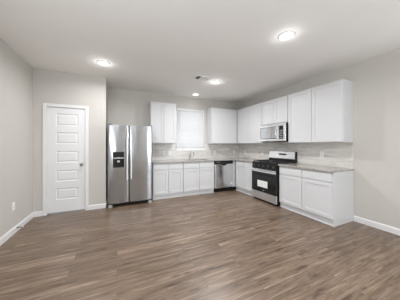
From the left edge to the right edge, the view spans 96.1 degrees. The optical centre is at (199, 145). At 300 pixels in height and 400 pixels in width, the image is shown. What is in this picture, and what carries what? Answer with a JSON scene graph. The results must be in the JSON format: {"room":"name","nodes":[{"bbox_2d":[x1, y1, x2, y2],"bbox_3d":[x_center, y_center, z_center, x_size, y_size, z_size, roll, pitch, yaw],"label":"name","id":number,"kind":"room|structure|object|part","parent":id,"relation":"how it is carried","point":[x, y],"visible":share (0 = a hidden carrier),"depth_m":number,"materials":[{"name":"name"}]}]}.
{"room":"kitchen","nodes":[
{"label":"kitchen","id":0,"kind":"room"},
{"bbox_2d":[0,38,32,237],"bbox_3d":[-1.520,-0.051,-0.205,0.120,2.743,9.300,0,0,-25],"label":"wall","id":1,"kind":"structure","parent":0,"point":[16,75],"depth_m":2.71,"materials":[{"name":"beige paint"}]},
{"bbox_2d":[0,212,33,245],"bbox_3d":[-1.288,1.272,-0.547,0.014,0.095,8.486,0,0,-25],"label":"baseboard","id":2,"kind":"structure","parent":1,"relation":"attached to","point":[5,237],"depth_m":2.71,"materials":[{"name":"white paint"}]},
{"bbox_2d":[33,68,105,211],"bbox_3d":[-2.555,-0.051,3.605,1.190,2.743,0.115,0,0,-25],"label":"wall","id":3,"kind":"structure","parent":0,"point":[49,86],"depth_m":3.59,"materials":[{"name":"beige paint"}]},
{"bbox_2d":[34,211,42,216],"bbox_3d":[-2.997,1.272,3.330,0.130,0.095,0.014,0,0,-25],"label":"baseboard","id":4,"kind":"structure","parent":3,"relation":"attached to","point":[37,213],"depth_m":3.33,"materials":[{"name":"white paint"}]},
{"bbox_2d":[47,107,84,213],"bbox_3d":[-2.611,0.281,3.507,0.622,2.022,0.101,0,0,-25],"label":"door","id":5,"kind":"structure","parent":3,"relation":"in","point":[65,126],"depth_m":3.52,"materials":[{"name":"white paint"}]},
{"bbox_2d":[43,103,88,215],"bbox_3d":[-2.606,0.264,3.509,0.734,2.112,0.016,0,0,-25],"label":"trim","id":6,"kind":"structure","parent":3,"relation":"attached to","point":[45,105],"depth_m":3.45,"materials":[{"name":"white paint"}]},
{"bbox_2d":[88,203,106,209],"bbox_3d":[-2.125,1.272,3.732,0.330,0.095,0.014,0,0,-25],"label":"baseboard","id":7,"kind":"structure","parent":3,"relation":"attached to","point":[96,206],"depth_m":3.72,"materials":[{"name":"white paint"}]},
{"bbox_2d":[106,82,107,199],"bbox_3d":[-2.237,-0.051,4.200,0.115,2.743,0.699,0,0,-25],"label":"wall","id":8,"kind":"structure","parent":0,"point":[106,82],"depth_m":4.01,"materials":[{"name":"beige paint"}]},
{"bbox_2d":[108,88,238,184],"bbox_3d":[-0.501,-0.051,5.319,3.976,2.743,0.120,0,0,-25],"label":"wall","id":9,"kind":"structure","parent":0,"point":[125,107],"depth_m":4.78,"materials":[{"name":"beige paint"}]},
{"bbox_2d":[149,101,175,142],"bbox_3d":[-1.010,-0.585,4.836,0.678,1.066,0.329,0,0,-25],"label":"upper cabinet","id":10,"kind":"object","parent":9,"relation":"attached to","point":[162,116],"visible":0.91,"depth_m":4.68,"materials":[{"name":"white paint"}]},
{"bbox_3d":[-1.097,-0.583,4.625,0.326,1.042,0.019,0,0,-25],"label":"door","id":11,"kind":"part","parent":10,"relation":"part of","materials":[{"name":"white paint"}]},
{"bbox_3d":[-0.794,-0.583,4.765,0.326,1.042,0.019,0,0,-25],"label":"door","id":12,"kind":"part","parent":10,"relation":"part of","materials":[{"name":"white paint"}]},
{"bbox_2d":[176,111,204,150],"bbox_3d":[-0.297,-0.463,5.394,0.927,1.235,0.145,0,0,-25],"label":"window","id":13,"kind":"structure","parent":9,"relation":"in","point":[177,149],"depth_m":5.27,"materials":[{"name":"white paint"}]},
{"bbox_2d":[176,108,203,147],"bbox_3d":[-0.286,-0.499,5.380,0.871,1.155,0.062,0,0,-25],"label":"window blind","id":14,"kind":"object","parent":13,"relation":"attached to","point":[189,122],"visible":1,"depth_m":5.37,"materials":[{"name":"white paint"}]},
{"bbox_3d":[-0.289,0.128,5.375,0.927,0.054,0.105,0,0,-25],"label":"sill","id":15,"kind":"part","parent":13,"relation":"part of","materials":[{"name":"white wood"}]},
{"bbox_2d":[152,143,238,159],"bbox_3d":[-0.028,0.177,5.465,2.995,0.458,0.010,0,0,-25],"label":"tile backsplash","id":16,"kind":"structure","parent":9,"relation":"attached to","point":[222,150],"depth_m":5.42,"materials":[{"name":"grey tile"}]},
{"bbox_2d":[207,107,236,143],"bbox_3d":[0.700,-0.585,5.625,0.910,1.066,0.329,0,0,-25],"label":"upper cabinet","id":17,"kind":"object","parent":9,"relation":"attached to","point":[221,123],"visible":1,"depth_m":5.46,"materials":[{"name":"white paint"}]},
{"bbox_2d":[0,185,399,299],"bbox_3d":[0.906,1.370,0.847,5.406,0.100,9.420,0,0,-25],"label":"floor","id":18,"kind":"structure","parent":0,"point":[233,244],"depth_m":2.17,"materials":[{"name":"wood"}]},
{"bbox_2d":[108,124,151,207],"bbox_3d":[-1.639,0.432,4.219,0.912,1.775,0.804,0,0,-25],"label":"refrigerator","id":19,"kind":"object","parent":18,"relation":"on","point":[129,146],"visible":1,"depth_m":3.93,"materials":[{"name":"grey metal"}]},
{"bbox_3d":[-1.747,0.399,3.858,0.413,1.667,0.086,0,0,-25],"label":"door","id":20,"kind":"part","parent":19,"relation":"part of","materials":[{"name":"silver metal"}]},
{"bbox_3d":[-1.563,0.280,3.856,0.032,0.901,0.080,0,0,-25],"label":"handle","id":21,"kind":"part","parent":19,"relation":"part of","materials":[{"name":"silver metal"}]},
{"bbox_3d":[-1.488,0.280,3.891,0.032,0.901,0.080,0,0,-25],"label":"handle","id":22,"kind":"part","parent":19,"relation":"part of","materials":[{"name":"silver metal"}]},
{"bbox_3d":[-1.330,0.399,4.050,0.493,1.667,0.086,0,0,-25],"label":"door","id":23,"kind":"part","parent":19,"relation":"part of","materials":[{"name":"silver metal"}]},
{"bbox_2d":[152,162,182,199],"bbox_3d":[-0.906,0.879,4.728,0.764,0.882,0.606,0,0,-25],"label":"base cabinet","id":24,"kind":"object","parent":18,"relation":"on","point":[167,178],"visible":0.94,"depth_m":4.44,"materials":[{"name":"white paint"}]},
{"bbox_3d":[-0.955,0.528,4.382,0.366,0.140,0.018,0,0,-25],"label":"drawer","id":25,"kind":"part","parent":24,"relation":"part of","materials":[{"name":"white paint"}]},
{"bbox_3d":[-0.955,0.910,4.382,0.366,0.584,0.019,0,0,-25],"label":"door","id":26,"kind":"part","parent":24,"relation":"part of","materials":[{"name":"white paint"}]},
{"bbox_3d":[-0.611,0.528,4.540,0.366,0.140,0.018,0,0,-25],"label":"drawer","id":27,"kind":"part","parent":24,"relation":"part of","materials":[{"name":"white paint"}]},
{"bbox_3d":[-0.611,0.910,4.541,0.366,0.584,0.019,0,0,-25],"label":"door","id":28,"kind":"part","parent":24,"relation":"part of","materials":[{"name":"white paint"}]},
{"bbox_2d":[183,160,213,195],"bbox_3d":[-0.142,0.879,5.080,0.914,0.882,0.606,0,0,-25],"label":"base cabinet","id":29,"kind":"object","parent":18,"relation":"on","point":[198,177],"visible":0.9,"depth_m":4.79,"materials":[{"name":"white paint"}]},
{"bbox_3d":[-0.225,0.528,4.719,0.441,0.140,0.018,0,0,-25],"label":"drawer","id":30,"kind":"part","parent":29,"relation":"part of","materials":[{"name":"white paint"}]},
{"bbox_3d":[-0.225,0.910,4.719,0.441,0.584,0.019,0,0,-25],"label":"door","id":31,"kind":"part","parent":29,"relation":"part of","materials":[{"name":"white paint"}]},
{"bbox_3d":[0.187,0.528,4.908,0.441,0.140,0.018,0,0,-25],"label":"drawer","id":32,"kind":"part","parent":29,"relation":"part of","materials":[{"name":"white paint"}]},
{"bbox_3d":[0.186,0.910,4.909,0.441,0.584,0.019,0,0,-25],"label":"door","id":33,"kind":"part","parent":29,"relation":"part of","materials":[{"name":"white paint"}]},
{"bbox_2d":[214,160,232,191],"bbox_3d":[0.567,0.881,5.372,0.600,0.878,0.598,0,0,-25],"label":"dishwasher","id":34,"kind":"object","parent":18,"relation":"on","point":[223,170],"visible":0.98,"depth_m":5.10,"materials":[{"name":"grey metal"}]},
{"bbox_3d":[0.678,0.488,5.130,0.600,0.084,0.049,0,0,-25],"label":"control panel","id":35,"kind":"part","parent":34,"relation":"part of","materials":[{"name":"black plastic"}]},
{"bbox_2d":[232,160,253,196],"bbox_3d":[1.427,0.879,5.067,0.677,0.882,0.853,0,0,-25],"label":"base cabinet","id":36,"kind":"object","parent":18,"relation":"on","point":[243,169],"depth_m":4.93,"materials":[{"name":"white paint"}]},
{"bbox_2d":[152,157,260,163],"bbox_3d":[0.263,0.421,4.827,2.979,0.030,1.391,0,0,-25],"label":"countertop","id":37,"kind":"structure","parent":36,"relation":"on","point":[233,158],"depth_m":4.97,"materials":[{"name":"grey stone"}]},
{"bbox_3d":[0.988,0.827,5.311,0.083,0.777,0.041,0,0,-25],"label":"cabinet filler","id":38,"kind":"part","parent":36,"relation":"part of","materials":[{"name":"white wood"}]},
{"bbox_3d":[1.133,0.528,5.089,0.018,0.140,0.366,0,0,-25],"label":"drawer","id":39,"kind":"part","parent":36,"relation":"part of","materials":[{"name":"white paint"}]},
{"bbox_3d":[1.133,0.910,5.089,0.019,0.584,0.366,0,0,-25],"label":"door","id":40,"kind":"part","parent":36,"relation":"part of","materials":[{"name":"white paint"}]},
{"bbox_3d":[1.291,0.528,4.746,0.018,0.140,0.366,0,0,-25],"label":"drawer","id":41,"kind":"part","parent":36,"relation":"part of","materials":[{"name":"white paint"}]},
{"bbox_3d":[1.291,0.910,4.746,0.019,0.584,0.366,0,0,-25],"label":"door","id":42,"kind":"part","parent":36,"relation":"part of","materials":[{"name":"white paint"}]},
{"bbox_2d":[251,151,296,205],"bbox_3d":[1.737,0.733,4.309,0.730,1.170,0.766,0,0,-25],"label":"gas range","id":43,"kind":"object","parent":18,"relation":"on","point":[267,170],"visible":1,"depth_m":4.14,"materials":[{"name":"black metal"}]},
{"bbox_2d":[257,180,266,187],"bbox_3d":[1.454,0.902,4.194,0.001,0.150,0.316,0,0,-25],"label":"paper sheet","id":44,"kind":"object","parent":43,"relation":"attached to","point":[260,183],"visible":1,"depth_m":4.19,"materials":[{"name":"white paper"}]},
{"bbox_3d":[1.483,1.185,4.192,0.034,0.174,0.758,0,0,-25],"label":"storage drawer","id":45,"kind":"part","parent":43,"relation":"part of","materials":[{"name":"silver metal"}]},
{"bbox_3d":[1.481,0.826,4.191,0.038,0.532,0.758,0,0,-25],"label":"oven door","id":46,"kind":"part","parent":43,"relation":"part of","materials":[{"name":"black glass"}]},
{"bbox_3d":[1.461,0.594,4.182,0.005,0.072,0.758,0,0,-25],"label":"door trim","id":47,"kind":"part","parent":43,"relation":"part of","materials":[{"name":"silver metal"}]},
{"bbox_3d":[1.498,0.483,4.199,0.054,0.137,0.758,0,0,-25],"label":"control panel","id":48,"kind":"part","parent":43,"relation":"part of","materials":[{"name":"black metal"}]},
{"bbox_2d":[253,161,290,164],"bbox_3d":[1.754,0.412,4.317,0.570,0.021,0.766,0,0,-25],"label":"cooktop","id":49,"kind":"object","parent":43,"relation":"in","point":[254,162],"depth_m":4.13,"materials":[{"name":"black metal"}]},
{"bbox_2d":[279,166,353,226],"bbox_3d":[2.191,0.879,3.496,0.606,0.882,1.065,0,0,-25],"label":"base cabinet","id":50,"kind":"object","parent":18,"relation":"on","point":[327,198],"visible":0.93,"depth_m":3.12,"materials":[{"name":"white paint"}]},
{"bbox_3d":[1.812,0.528,3.615,0.018,0.140,0.510,0,0,-25],"label":"drawer","id":51,"kind":"part","parent":50,"relation":"part of","materials":[{"name":"white paint"}]},
{"bbox_3d":[1.812,0.910,3.616,0.019,0.584,0.510,0,0,-25],"label":"door","id":52,"kind":"part","parent":50,"relation":"part of","materials":[{"name":"white paint"}]},
{"bbox_3d":[1.944,1.311,3.389,0.014,0.018,1.053,0,0,-25],"label":"shoe moulding","id":53,"kind":"part","parent":50,"relation":"part of","materials":[{"name":"white paint"}]},
{"bbox_2d":[278,163,353,172],"bbox_3d":[2.178,0.421,3.485,0.624,0.030,1.081,0,0,-25],"label":"countertop","id":54,"kind":"structure","parent":50,"relation":"on","point":[332,169],"depth_m":3.29,"materials":[{"name":"grey stone"}]},
{"bbox_3d":[2.031,0.528,3.141,0.018,0.140,0.510,0,0,-25],"label":"drawer","id":55,"kind":"part","parent":50,"relation":"part of","materials":[{"name":"white paint"}]},
{"bbox_3d":[2.031,0.910,3.141,0.019,0.584,0.510,0,0,-25],"label":"door","id":56,"kind":"part","parent":50,"relation":"part of","materials":[{"name":"white paint"}]},
{"bbox_3d":[2.419,0.879,3.021,0.589,0.882,0.012,0,0,-25],"label":"panel","id":57,"kind":"part","parent":50,"relation":"part of","materials":[{"name":"white paint"}]},
{"bbox_2d":[0,0,399,102],"bbox_3d":[0.906,-1.473,0.847,5.406,0.100,9.420,0,0,-25],"label":"ceiling","id":58,"kind":"structure","parent":0,"point":[150,46],"depth_m":2.42,"materials":[{"name":"paint"}]},
{"bbox_2d":[97,60,109,65],"bbox_3d":[-1.669,-1.417,3.107,0.194,0.011,0.194,0,0,-25],"label":"recessed light","id":59,"kind":"object","parent":58,"relation":"in","point":[104,63],"visible":1,"depth_m":3.11,"materials":[{"name":"white paint"}]},
{"bbox_2d":[193,75,211,80],"bbox_3d":[0.049,-1.418,3.799,0.330,0.010,0.230,0,0,-25],"label":"ceiling vent","id":60,"kind":"object","parent":58,"relation":"in","point":[198,77],"visible":1,"depth_m":3.80,"materials":[{"name":"white plastic"}]},
{"bbox_2d":[278,31,294,39],"bbox_3d":[1.121,-1.417,2.328,0.194,0.011,0.194,0,0,-25],"label":"recessed light","id":61,"kind":"object","parent":58,"relation":"in","point":[286,35],"visible":1,"depth_m":2.32,"materials":[{"name":"white paint"}]},
{"bbox_2d":[280,32,292,38],"bbox_3d":[1.121,-1.416,2.328,0.150,0.004,0.150,0,0,-20],"label":"diffuser","id":62,"kind":"object","parent":61,"relation":"attached to","point":[285,35],"depth_m":2.32,"materials":[{"name":"white plastic"}]},
{"bbox_2d":[239,48,399,228],"bbox_3d":[3.281,-0.051,2.008,0.120,2.743,9.300,0,0,-25],"label":"wall","id":63,"kind":"structure","parent":0,"point":[376,80],"depth_m":2.88,"materials":[{"name":"beige paint"}]},
{"bbox_2d":[237,103,270,143],"bbox_3d":[1.539,-0.585,5.248,0.329,1.066,1.087,0,0,-25],"label":"upper cabinet","id":64,"kind":"object","parent":63,"relation":"attached to","point":[249,119],"visible":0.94,"depth_m":5.13,"materials":[{"name":"white paint"}]},
{"bbox_3d":[1.295,-0.583,5.407,0.019,1.042,0.516,0,0,-25],"label":"door","id":65,"kind":"part","parent":64,"relation":"part of","materials":[{"name":"white paint"}]},
{"bbox_3d":[1.514,-0.583,4.932,0.019,1.042,0.516,0,0,-25],"label":"door","id":66,"kind":"part","parent":64,"relation":"part of","materials":[{"name":"white paint"}]},
{"bbox_2d":[262,95,287,124],"bbox_3d":[1.930,-0.817,4.400,0.329,0.603,0.773,0,0,-25],"label":"upper cabinet","id":67,"kind":"object","parent":63,"relation":"attached to","point":[275,111],"visible":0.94,"depth_m":4.29,"materials":[{"name":"white paint"}]},
{"bbox_3d":[1.709,-0.815,4.508,0.019,0.579,0.374,0,0,-25],"label":"door","id":68,"kind":"part","parent":67,"relation":"part of","materials":[{"name":"white paint"}]},
{"bbox_2d":[260,123,287,141],"bbox_3d":[1.862,-0.294,4.367,0.461,0.418,0.766,0,0,-25],"label":"microwave","id":69,"kind":"object","parent":67,"relation":"attached to","point":[278,132],"visible":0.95,"depth_m":4.21,"materials":[{"name":"silver metal"}]},
{"bbox_3d":[1.661,-0.294,4.396,0.002,0.262,0.495,0,0,-25],"label":"door glass","id":70,"kind":"part","parent":69,"relation":"part of","materials":[{"name":"grey glass"}]},
{"bbox_3d":[1.689,-0.299,4.384,0.034,0.404,0.590,0,0,-25],"label":"door","id":71,"kind":"part","parent":69,"relation":"part of","materials":[{"name":"silver metal"}]},
{"bbox_3d":[1.850,-0.299,4.034,0.034,0.404,0.172,0,0,-25],"label":"control panel","id":72,"kind":"part","parent":69,"relation":"part of","materials":[{"name":"silver metal"}]},
{"bbox_3d":[1.869,-0.815,4.162,0.019,0.579,0.374,0,0,-25],"label":"door","id":73,"kind":"part","parent":67,"relation":"part of","materials":[{"name":"white paint"}]},
{"bbox_2d":[239,142,352,167],"bbox_3d":[2.006,0.163,4.617,0.010,0.486,3.235,0,0,-25],"label":"tile backsplash","id":74,"kind":"structure","parent":63,"relation":"attached to","point":[340,154],"depth_m":3.82,"materials":[{"name":"grey tile"}]},
{"bbox_2d":[288,79,352,142],"bbox_3d":[2.315,-0.585,3.563,0.329,1.066,1.061,0,0,-25],"label":"upper cabinet","id":75,"kind":"object","parent":63,"relation":"attached to","point":[322,113],"visible":1,"depth_m":3.31,"materials":[{"name":"white paint"}]},
{"bbox_3d":[2.064,-0.583,3.737,0.019,1.042,0.518,0,0,-25],"label":"door","id":76,"kind":"part","parent":75,"relation":"part of","materials":[{"name":"white paint"}]},
{"bbox_3d":[2.285,-0.583,3.260,0.019,1.042,0.518,0,0,-25],"label":"door","id":77,"kind":"part","parent":75,"relation":"part of","materials":[{"name":"white paint"}]},
{"bbox_2d":[354,216,399,235],"bbox_3d":[3.927,1.272,0.446,0.014,0.095,5.922,0,0,-25],"label":"baseboard","id":78,"kind":"structure","parent":63,"relation":"attached to","point":[374,224],"depth_m":2.85,"materials":[{"name":"white paint"}]}
]}

